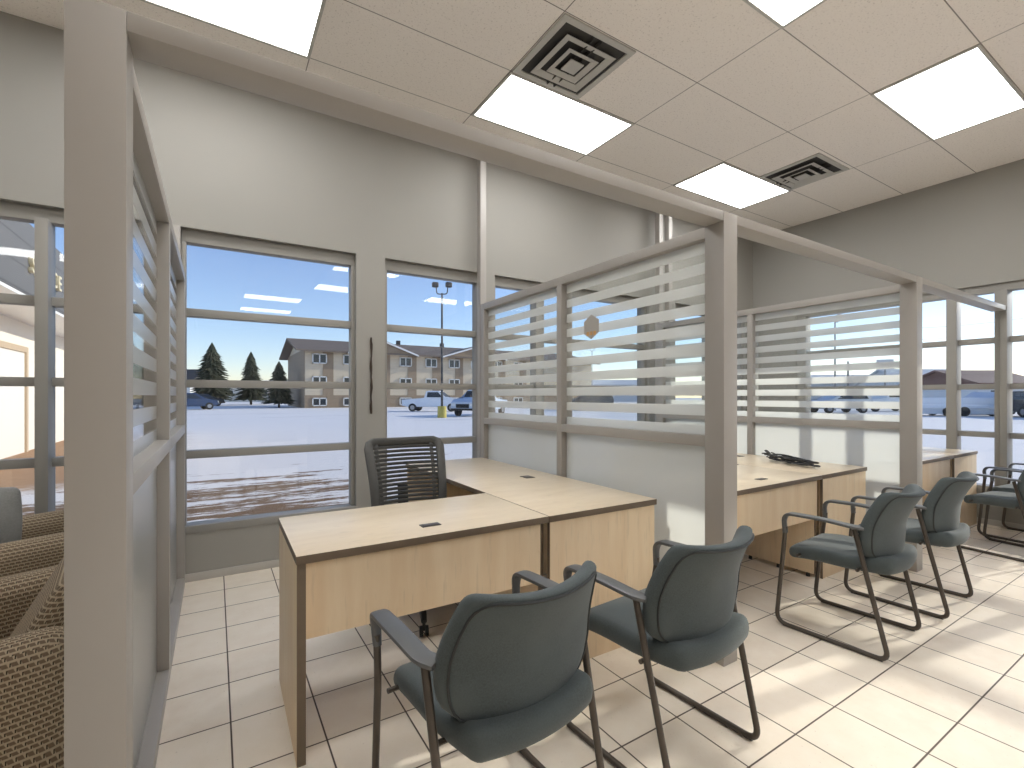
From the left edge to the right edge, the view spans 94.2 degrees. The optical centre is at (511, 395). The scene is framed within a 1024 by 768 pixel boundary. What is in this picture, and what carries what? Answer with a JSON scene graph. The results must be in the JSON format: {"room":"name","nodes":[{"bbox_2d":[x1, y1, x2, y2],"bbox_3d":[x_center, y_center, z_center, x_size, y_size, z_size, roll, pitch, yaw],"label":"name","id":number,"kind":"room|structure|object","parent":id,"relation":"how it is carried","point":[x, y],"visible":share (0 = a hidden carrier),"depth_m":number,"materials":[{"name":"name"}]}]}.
{"room":"open office","nodes":[
{"label":"open office","id":0,"kind":"room"},
{"bbox_2d":[0,11,752,573],"bbox_3d":[-1.405,-0.495,3.955,11.800,3.575,0.200,0,0,-32],"label":"wall","id":1,"kind":"structure","parent":0,"point":[232,161],"depth_m":3.81,"materials":[{"name":"paint"}]},
{"bbox_2d":[0,201,63,513],"bbox_3d":[-4.219,-0.105,2.145,4.310,2.135,0.165,0,0,-32],"label":"window","id":2,"kind":"structure","parent":1,"relation":"in","point":[44,301],"depth_m":2.90,"materials":[{"name":"grey metal"}]},
{"bbox_2d":[173,225,180,255],"bbox_3d":[-2.360,0.059,3.319,0.087,2.465,0.150,0,0,-32],"label":"trim","id":3,"kind":"structure","parent":1,"relation":"attached to","point":[177,229],"depth_m":3.27,"materials":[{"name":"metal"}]},
{"bbox_2d":[185,559,278,582],"bbox_3d":[-1.434,1.264,3.812,11.600,0.055,0.012,0,0,-32],"label":"baseboard","id":4,"kind":"structure","parent":1,"relation":"attached to","point":[197,576],"depth_m":3.43,"materials":[{"name":"plastic"}]},
{"bbox_2d":[181,228,355,534],"bbox_3d":[-1.819,-0.105,3.656,1.188,2.135,0.141,0,0,-32],"label":"window","id":5,"kind":"structure","parent":1,"relation":"in","point":[188,237],"depth_m":3.62,"materials":[{"name":"grey metal"}]},
{"bbox_2d":[370,337,372,413],"bbox_3d":[-1.174,-0.170,3.971,0.026,0.637,0.014,0,0,-32],"label":"wall strip","id":6,"kind":"object","parent":1,"relation":"attached to","point":[371,343],"visible":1,"depth_m":3.97,"materials":[{"name":"grey metal"}]},
{"bbox_2d":[385,260,476,504],"bbox_3d":[-0.716,-0.105,4.343,0.930,2.135,0.141,0,0,-32],"label":"window","id":7,"kind":"structure","parent":1,"relation":"in","point":[394,267],"depth_m":4.37,"materials":[{"name":"grey metal"}]},
{"bbox_2d":[495,276,646,420],"bbox_3d":[0.714,-0.105,5.235,2.150,2.135,0.141,0,0,-32],"label":"window","id":8,"kind":"structure","parent":1,"relation":"in","point":[500,282],"depth_m":4.94,"materials":[{"name":"grey metal"}]},
{"bbox_2d":[675,304,742,410],"bbox_3d":[2.661,-0.105,6.449,1.500,2.135,0.141,0,0,-32],"label":"window","id":9,"kind":"structure","parent":1,"relation":"in","point":[739,325],"depth_m":6.82,"materials":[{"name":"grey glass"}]},
{"bbox_2d":[0,0,1023,229],"bbox_3d":[1.737,-2.383,-1.274,12.000,0.200,12.400,0,0,-32],"label":"ceiling","id":10,"kind":"structure","parent":0,"point":[706,84],"depth_m":3.34,"materials":[{"name":"tile"}]},
{"bbox_2d":[140,0,325,58],"bbox_3d":[-1.723,-2.277,2.632,1.220,0.012,0.610,0,0,-32],"label":"recessed light","id":11,"kind":"object","parent":10,"relation":"in","point":[291,26],"visible":1,"depth_m":2.85,"materials":[{"name":"plastic"}]},
{"bbox_2d":[471,71,633,155],"bbox_3d":[0.347,-2.277,3.923,1.220,0.012,0.610,0,0,-32],"label":"recessed light","id":12,"kind":"object","parent":10,"relation":"in","point":[520,104],"visible":1,"depth_m":3.86,"materials":[{"name":"plastic"}]},
{"bbox_2d":[512,13,635,99],"bbox_3d":[0.411,-2.260,3.244,0.596,0.046,0.596,0,0,-32],"label":"ceiling vent","id":13,"kind":"object","parent":10,"relation":"in","point":[573,56],"visible":1,"depth_m":3.19,"materials":[{"name":"metal"}]},
{"bbox_2d":[673,162,789,208],"bbox_3d":[2.418,-2.277,5.214,1.220,0.012,0.610,0,0,-32],"label":"recessed light","id":14,"kind":"object","parent":10,"relation":"in","point":[725,183],"visible":1,"depth_m":5.17,"materials":[{"name":"plastic"}]},
{"bbox_2d":[742,0,826,28],"bbox_3d":[1.315,-2.277,2.370,1.220,0.012,0.610,0,0,-32],"label":"recessed light","id":15,"kind":"object","parent":10,"relation":"in","point":[781,13],"visible":1,"depth_m":2.80,"materials":[{"name":"plastic"}]},
{"bbox_2d":[759,153,848,190],"bbox_3d":[2.973,-2.260,4.871,0.596,0.046,0.596,0,0,-32],"label":"ceiling vent","id":16,"kind":"object","parent":10,"relation":"in","point":[816,167],"visible":1,"depth_m":4.83,"materials":[{"name":"metal"}]},
{"bbox_2d":[870,43,1023,140],"bbox_3d":[3.386,-2.277,3.661,1.220,0.012,0.610,0,0,-32],"label":"recessed light","id":17,"kind":"object","parent":10,"relation":"in","point":[964,90],"visible":1,"depth_m":3.60,"materials":[{"name":"plastic"}]},
{"bbox_2d":[0,398,1023,521],"bbox_3d":[0.000,1.412,0.000,600.000,0.001,600.000,0,0,-32],"label":"ground","id":18,"kind":"structure","parent":0,"point":[233,486],"depth_m":11.90,"materials":[{"name":"white snow"}]},
{"bbox_2d":[0,219,63,458],"bbox_3d":[-12.897,-0.938,10.195,5.100,4.700,13.050,0,0,-32],"label":"building","id":19,"kind":"structure","parent":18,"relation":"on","point":[16,238],"depth_m":11.02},
{"bbox_2d":[28,256,33,273],"bbox_3d":[-9.042,-2.472,8.902,0.068,0.354,0.285,0,0,-32],"label":"wall sign","id":20,"kind":"object","parent":19,"relation":"attached to","point":[31,270],"depth_m":9.02,"materials":[{"name":"beige"}]},
{"bbox_2d":[55,273,61,291],"bbox_3d":[-10.019,-2.479,10.469,0.068,0.370,0.473,0,0,-32],"label":"wall sign","id":21,"kind":"object","parent":19,"relation":"attached to","point":[58,278],"depth_m":10.55,"materials":[{"name":"beige"}]},
{"bbox_2d":[187,369,201,392],"bbox_3d":[-65.134,-1.988,96.000,6.598,6.800,9.000,0,0,0],"label":"house","id":22,"kind":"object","parent":18,"relation":"on","point":[191,373],"visible":0.02,"depth_m":93.76,"materials":[{"name":"grey"}]},
{"bbox_2d":[187,393,218,409],"bbox_3d":[-33.140,0.542,49.007,1.970,1.740,4.780,0,0,43],"label":"car","id":23,"kind":"object","parent":18,"relation":"on","point":[193,399],"visible":0.52,"depth_m":48.89,"materials":[{"name":"blue paint"}]},
{"bbox_2d":[198,394,224,405],"bbox_3d":[-42.698,0.542,66.007,4.780,1.740,1.970,0,0,-42],"label":"car","id":24,"kind":"object","parent":18,"relation":"on","point":[208,396],"visible":0.28,"depth_m":65.93,"materials":[{"name":"black paint"}]},
{"bbox_2d":[190,343,239,400],"bbox_3d":[-45.127,-3.374,72.029,7.342,9.572,7.568,0,0,-32],"label":"spruce tree","id":25,"kind":"object","parent":18,"relation":"on","point":[212,368],"visible":0.75,"depth_m":71.15,"materials":[{"name":"green plant"}]},
{"bbox_2d":[230,352,267,404],"bbox_3d":[-42.791,-2.967,77.865,6.549,8.758,5.980,0,0,-32],"label":"spruce tree","id":26,"kind":"object","parent":18,"relation":"on","point":[251,373],"visible":0.82,"depth_m":77.22,"materials":[{"name":"green plant"}]},
{"bbox_2d":[225,380,272,401],"bbox_3d":[-60.235,-1.188,116.000,16.800,5.200,9.000,0,0,0],"label":"building","id":27,"kind":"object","parent":18,"relation":"on","point":[232,391],"visible":0.09,"depth_m":112.00,"materials":[{"name":"beige paint"}]},
{"bbox_2d":[261,362,294,407],"bbox_3d":[-28.430,-1.439,58.068,4.370,5.703,4.357,0,0,-32],"label":"spruce tree","id":28,"kind":"object","parent":18,"relation":"on","point":[278,396],"visible":0.8,"depth_m":57.41,"materials":[{"name":"green plant"}]},
{"bbox_2d":[402,391,456,411],"bbox_3d":[-7.175,0.462,43.996,5.630,1.900,1.970,0,0,6],"label":"pickup truck","id":29,"kind":"object","parent":18,"relation":"on","point":[431,398],"visible":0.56,"depth_m":43.13,"materials":[{"name":"white paint"}]},
{"bbox_2d":[279,338,599,407],"bbox_3d":[-9.431,-3.313,73.535,46.200,9.450,17.220,0,0,-32],"label":"apartment building","id":30,"kind":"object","parent":18,"relation":"on","point":[308,359],"visible":0.38,"depth_m":62.09,"materials":[{"name":"beige"}]},
{"bbox_2d":[432,282,451,417],"bbox_3d":[-4.559,-2.998,31.000,1.289,8.820,0.598,0,0,-14],"label":"lamp post","id":31,"kind":"object","parent":18,"relation":"on","point":[441,413],"visible":1,"depth_m":30.93,"materials":[{"name":"metal"}]},
{"bbox_2d":[451,390,506,415],"bbox_3d":[-2.293,0.462,34.968,1.970,1.900,5.630,0,0,23],"label":"pickup truck","id":32,"kind":"object","parent":18,"relation":"on","point":[464,403],"visible":0.44,"depth_m":32.74,"materials":[{"name":"blue paint"}]},
{"bbox_2d":[451,404,471,410],"bbox_3d":[-3.366,0.772,32.447,1.800,0.440,0.150,0,0,23],"label":"grille","id":33,"kind":"object","parent":32,"relation":"attached to","point":[458,407],"depth_m":32.41,"materials":[{"name":"metal"}]},
{"bbox_2d":[572,396,613,410],"bbox_3d":[7.494,0.542,47.000,4.780,1.740,1.970,0,0,0],"label":"car","id":34,"kind":"object","parent":18,"relation":"on","point":[585,399],"visible":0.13,"depth_m":46.09,"materials":[{"name":"black paint"}]},
{"bbox_2d":[591,380,636,401],"bbox_3d":[24.706,-1.438,127.000,26.010,5.700,15.000,0,0,0],"label":"store","id":35,"kind":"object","parent":18,"relation":"on","point":[633,398],"visible":0.08,"depth_m":120.01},
{"bbox_2d":[834,314,840,410],"bbox_3d":[31.513,-3.248,45.965,0.726,9.320,0.385,0,0,-14],"label":"lamp post","id":36,"kind":"object","parent":18,"relation":"on","point":[837,314],"visible":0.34,"depth_m":45.94,"materials":[{"name":"grey metal"}]},
{"bbox_2d":[811,375,867,399],"bbox_3d":[62.950,-1.438,96.000,20.212,5.700,17.000,0,0,0],"label":"warehouse","id":37,"kind":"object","parent":18,"relation":"on","point":[829,384],"visible":0.06,"depth_m":87.99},
{"bbox_2d":[811,396,872,412],"bbox_3d":[27.385,0.542,39.999,4.780,1.740,1.970,0,0,-5],"label":"car","id":38,"kind":"object","parent":18,"relation":"on","point":[822,398],"visible":0.48,"depth_m":39.17,"materials":[{"name":"silver metal"}]},
{"bbox_2d":[856,396,899,411],"bbox_3d":[34.514,0.462,44.003,5.630,1.900,1.970,0,0,-5],"label":"pickup truck","id":39,"kind":"object","parent":18,"relation":"on","point":[875,398],"visible":0.09,"depth_m":43.06,"materials":[{"name":"white paint"}]},
{"bbox_2d":[876,359,893,384],"bbox_3d":[40.734,-1.288,51.979,1.500,5.400,0.190,0,0,34],"label":"road sign","id":40,"kind":"object","parent":18,"relation":"on","point":[883,360],"visible":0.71,"depth_m":51.93,"materials":[{"name":"white metal"}]},
{"bbox_2d":[852,369,945,385],"bbox_3d":[68.092,-1.588,81.000,11.682,6.000,15.000,0,0,0],"label":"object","id":41,"kind":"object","parent":18,"relation":"on","point":[888,371],"visible":0.03,"depth_m":80.77,"materials":[{"name":"brown"}]},
{"bbox_2d":[922,398,993,415],"bbox_3d":[31.140,0.762,34.037,4.900,1.300,2.060,0,0,14],"label":"trailer","id":42,"kind":"object","parent":18,"relation":"on","point":[931,406],"visible":0.44,"depth_m":32.94,"materials":[{"name":"white paint"}]},
{"bbox_2d":[899,370,1023,397],"bbox_3d":[65.061,-1.138,68.000,9.527,5.100,13.000,0,0,0],"label":"building","id":43,"kind":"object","parent":18,"relation":"on","point":[935,377],"visible":0.26,"depth_m":66.70,"materials":[{"name":"red metal"}]},
{"bbox_2d":[964,392,1015,414],"bbox_3d":[36.835,0.542,36.997,4.780,1.740,1.970,0,0,-20],"label":"car","id":44,"kind":"object","parent":18,"relation":"on","point":[972,394],"visible":0.07,"depth_m":36.76,"materials":[{"name":"silver metal"}]},
{"bbox_2d":[988,391,1023,417],"bbox_3d":[34.423,0.542,32.010,1.970,1.740,4.780,0,0,15],"label":"car","id":45,"kind":"object","parent":18,"relation":"on","point":[1018,396],"visible":0.48,"depth_m":31.27,"materials":[{"name":"black paint"}]},
{"bbox_2d":[155,523,1023,767],"bbox_3d":[1.737,1.442,-1.274,12.000,0.300,12.400,0,0,-32],"label":"floor","id":46,"kind":"structure","parent":0,"point":[949,692],"depth_m":2.12,"materials":[{"name":"tile"}]},
{"bbox_2d":[0,557,63,767],"bbox_3d":[-1.765,0.917,1.377,0.886,0.750,0.840,0,0,-40],"label":"lounge chair","id":47,"kind":"object","parent":46,"relation":"on","point":[31,602],"visible":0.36,"depth_m":1.28,"materials":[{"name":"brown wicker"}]},
{"bbox_2d":[0,509,63,577],"bbox_3d":[-2.533,0.917,2.477,0.886,0.750,0.840,0,0,-37],"label":"lounge chair","id":48,"kind":"object","parent":46,"relation":"on","point":[41,545],"visible":0.05,"depth_m":2.23,"materials":[{"name":"brown fabric"}]},
{"bbox_2d":[0,487,21,543],"bbox_3d":[-2.686,0.647,2.332,0.400,0.367,0.165,0,0,-42],"label":"throw pillow","id":49,"kind":"object","parent":48,"relation":"on","point":[10,497],"visible":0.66,"depth_m":2.42,"materials":[{"name":"grey fabric"}]},
{"bbox_2d":[64,0,184,767],"bbox_3d":[-1.613,0.204,2.161,0.107,2.175,2.595,0,0,-32],"label":"screen","id":50,"kind":"object","parent":46,"relation":"on","point":[124,274],"visible":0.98,"depth_m":1.08,"materials":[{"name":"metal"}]},
{"bbox_2d":[127,11,723,226],"bbox_3d":[0.036,-0.859,1.722,2.228,0.046,0.103,0,0,-32],"label":"header beam","id":51,"kind":"structure","parent":50,"relation":"attached to","point":[152,41],"depth_m":1.42,"materials":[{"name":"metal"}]},
{"bbox_2d":[364,436,446,636],"bbox_3d":[-0.586,0.781,2.867,0.604,1.022,0.714,0,0,-29],"label":"office chair","id":52,"kind":"object","parent":46,"relation":"on","point":[376,487],"visible":0.48,"depth_m":3.09,"materials":[{"name":"grey plastic"}]},
{"bbox_2d":[279,493,548,767],"bbox_3d":[-0.449,0.922,2.191,1.073,0.740,0.620,0,0,-31],"label":"office desk","id":53,"kind":"object","parent":46,"relation":"on","point":[337,568],"visible":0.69,"depth_m":1.93,"materials":[{"name":"laminate"}]},
{"bbox_2d":[477,160,485,457],"bbox_3d":[-0.280,-0.495,4.395,0.084,3.575,0.089,0,0,-32],"label":"pole","id":54,"kind":"object","parent":46,"relation":"on","point":[481,165],"visible":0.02,"depth_m":4.37,"materials":[{"name":"metal"}]},
{"bbox_2d":[370,560,603,767],"bbox_3d":[-0.056,0.883,1.421,0.605,0.820,0.601,0,0,-36],"label":"chair","id":55,"kind":"object","parent":46,"relation":"on","point":[504,675],"visible":1,"depth_m":1.20,"materials":[{"name":"fabric"}]},
{"bbox_2d":[406,457,656,661],"bbox_3d":[-0.050,0.922,3.263,0.713,0.740,2.040,0,0,-31],"label":"desk","id":56,"kind":"object","parent":46,"relation":"on","point":[612,529],"visible":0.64,"depth_m":2.50,"materials":[{"name":"laminate"}]},
{"bbox_2d":[481,211,736,666],"bbox_3d":[0.407,0.204,3.335,0.107,2.175,2.450,0,0,-32],"label":"screen","id":57,"kind":"object","parent":46,"relation":"on","point":[690,470],"visible":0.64,"depth_m":2.79,"materials":[{"name":"metal"}]},
{"bbox_2d":[737,216,916,284],"bbox_3d":[2.005,-0.859,2.950,2.199,0.046,0.103,0,0,-32],"label":"header beam","id":58,"kind":"structure","parent":57,"relation":"attached to","point":[747,229],"depth_m":2.77,"materials":[{"name":"metal"}]},
{"bbox_2d":[655,212,662,421],"bbox_3d":[1.724,-0.495,5.580,0.084,3.575,0.089,0,0,-32],"label":"pole","id":59,"kind":"object","parent":46,"relation":"on","point":[658,217],"visible":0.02,"depth_m":5.56,"materials":[{"name":"metal"}]},
{"bbox_2d":[563,525,759,767],"bbox_3d":[0.575,0.883,1.799,0.605,0.820,0.601,0,0,-35],"label":"chair","id":60,"kind":"object","parent":46,"relation":"on","point":[686,618],"visible":0.93,"depth_m":1.57,"materials":[{"name":"fabric"}]},
{"bbox_2d":[665,215,671,399],"bbox_3d":[1.843,-0.495,5.606,0.084,3.575,0.089,0,0,-32],"label":"pole","id":61,"kind":"object","parent":46,"relation":"on","point":[668,220],"visible":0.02,"depth_m":5.58,"materials":[{"name":"metal"}]},
{"bbox_2d":[737,465,822,576],"bbox_3d":[1.570,0.922,3.323,1.073,0.740,0.620,0,0,-33],"label":"office desk","id":62,"kind":"object","parent":46,"relation":"on","point":[764,495],"visible":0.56,"depth_m":3.24,"materials":[{"name":"laminate"}]},
{"bbox_2d":[659,276,921,571],"bbox_3d":[2.379,0.204,4.530,0.107,2.175,2.390,0,0,-32],"label":"screen","id":63,"kind":"object","parent":46,"relation":"on","point":[889,446],"visible":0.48,"depth_m":3.96,"materials":[{"name":"metal"}]},
{"bbox_2d":[922,278,1005,311],"bbox_3d":[3.911,-0.859,4.138,2.079,0.046,0.103,0,0,-32],"label":"header beam","id":64,"kind":"structure","parent":63,"relation":"attached to","point":[928,286],"depth_m":4.04,"materials":[{"name":"metal"}]},
{"bbox_2d":[737,453,866,578],"bbox_3d":[1.940,0.922,4.405,0.713,0.740,2.040,0,0,-33],"label":"desk","id":65,"kind":"object","parent":46,"relation":"on","point":[842,482],"visible":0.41,"depth_m":3.57,"materials":[{"name":"laminate"}]},
{"bbox_2d":[762,450,820,466],"bbox_3d":[2.302,0.512,3.894,0.214,0.087,0.587,0,0,-11],"label":"cable bundle","id":66,"kind":"object","parent":65,"relation":"on","point":[783,458],"visible":1,"depth_m":3.85,"materials":[{"name":"black plastic"}]},
{"bbox_2d":[775,484,925,661],"bbox_3d":[1.885,0.883,2.624,0.605,0.820,0.601,0,0,-36],"label":"chair","id":67,"kind":"object","parent":46,"relation":"on","point":[879,547],"visible":1,"depth_m":2.43,"materials":[{"name":"fabric"}]},
{"bbox_2d":[844,471,978,619],"bbox_3d":[2.582,0.883,3.059,0.605,0.820,0.601,0,0,-35],"label":"chair","id":68,"kind":"object","parent":46,"relation":"on","point":[938,523],"visible":0.77,"depth_m":2.82,"materials":[{"name":"fabric"}]},
{"bbox_2d":[922,453,954,504],"bbox_3d":[3.552,0.922,4.465,1.073,0.740,0.620,0,0,-32],"label":"office desk","id":69,"kind":"object","parent":46,"relation":"on","point":[935,467],"visible":0.12,"depth_m":4.29,"materials":[{"name":"laminate"}]},
{"bbox_2d":[922,447,977,525],"bbox_3d":[3.914,0.922,5.528,0.658,0.740,2.040,0,0,-32],"label":"desk","id":70,"kind":"object","parent":46,"relation":"on","point":[964,460],"visible":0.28,"depth_m":4.71,"materials":[{"name":"laminate"}]},
{"bbox_2d":[961,468,1023,561],"bbox_3d":[4.146,0.883,3.926,0.605,0.820,0.601,0,0,-24],"label":"chair","id":71,"kind":"object","parent":46,"relation":"on","point":[1015,500],"visible":0.86,"depth_m":3.91,"materials":[{"name":"fabric"}]},
{"bbox_2d":[977,463,1023,543],"bbox_3d":[4.698,0.883,4.281,0.605,0.820,0.601,0,0,-26],"label":"chair","id":72,"kind":"object","parent":46,"relation":"on","point":[1008,487],"visible":0.65,"depth_m":4.39,"materials":[{"name":"metal"}]},
{"bbox_2d":[753,159,1023,524],"bbox_3d":[6.744,-0.495,1.848,0.200,3.575,12.000,0,0,-32],"label":"wall","id":73,"kind":"structure","parent":0,"point":[967,231],"depth_m":5.29,"materials":[{"name":"paint"}]},
{"bbox_2d":[796,280,1023,490],"bbox_3d":[6.115,-0.081,2.752,0.190,2.085,8.600,0,0,-32],"label":"window","id":74,"kind":"structure","parent":73,"relation":"in","point":[1003,339],"depth_m":4.95,"materials":[{"name":"grey metal"}]},
{"bbox_2d":[977,517,1023,528],"bbox_3d":[6.657,1.264,1.786,0.012,0.055,11.988,0,0,-32],"label":"baseboard","id":75,"kind":"structure","parent":73,"relation":"attached to","point":[990,522],"depth_m":4.71,"materials":[{"name":"plastic"}]},
{"bbox_2d":[922,318,1021,339],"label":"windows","id":76,"kind":"structure","parent":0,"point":[1021,318],"depth_m":61.20,"materials":[{"name":"glass"}]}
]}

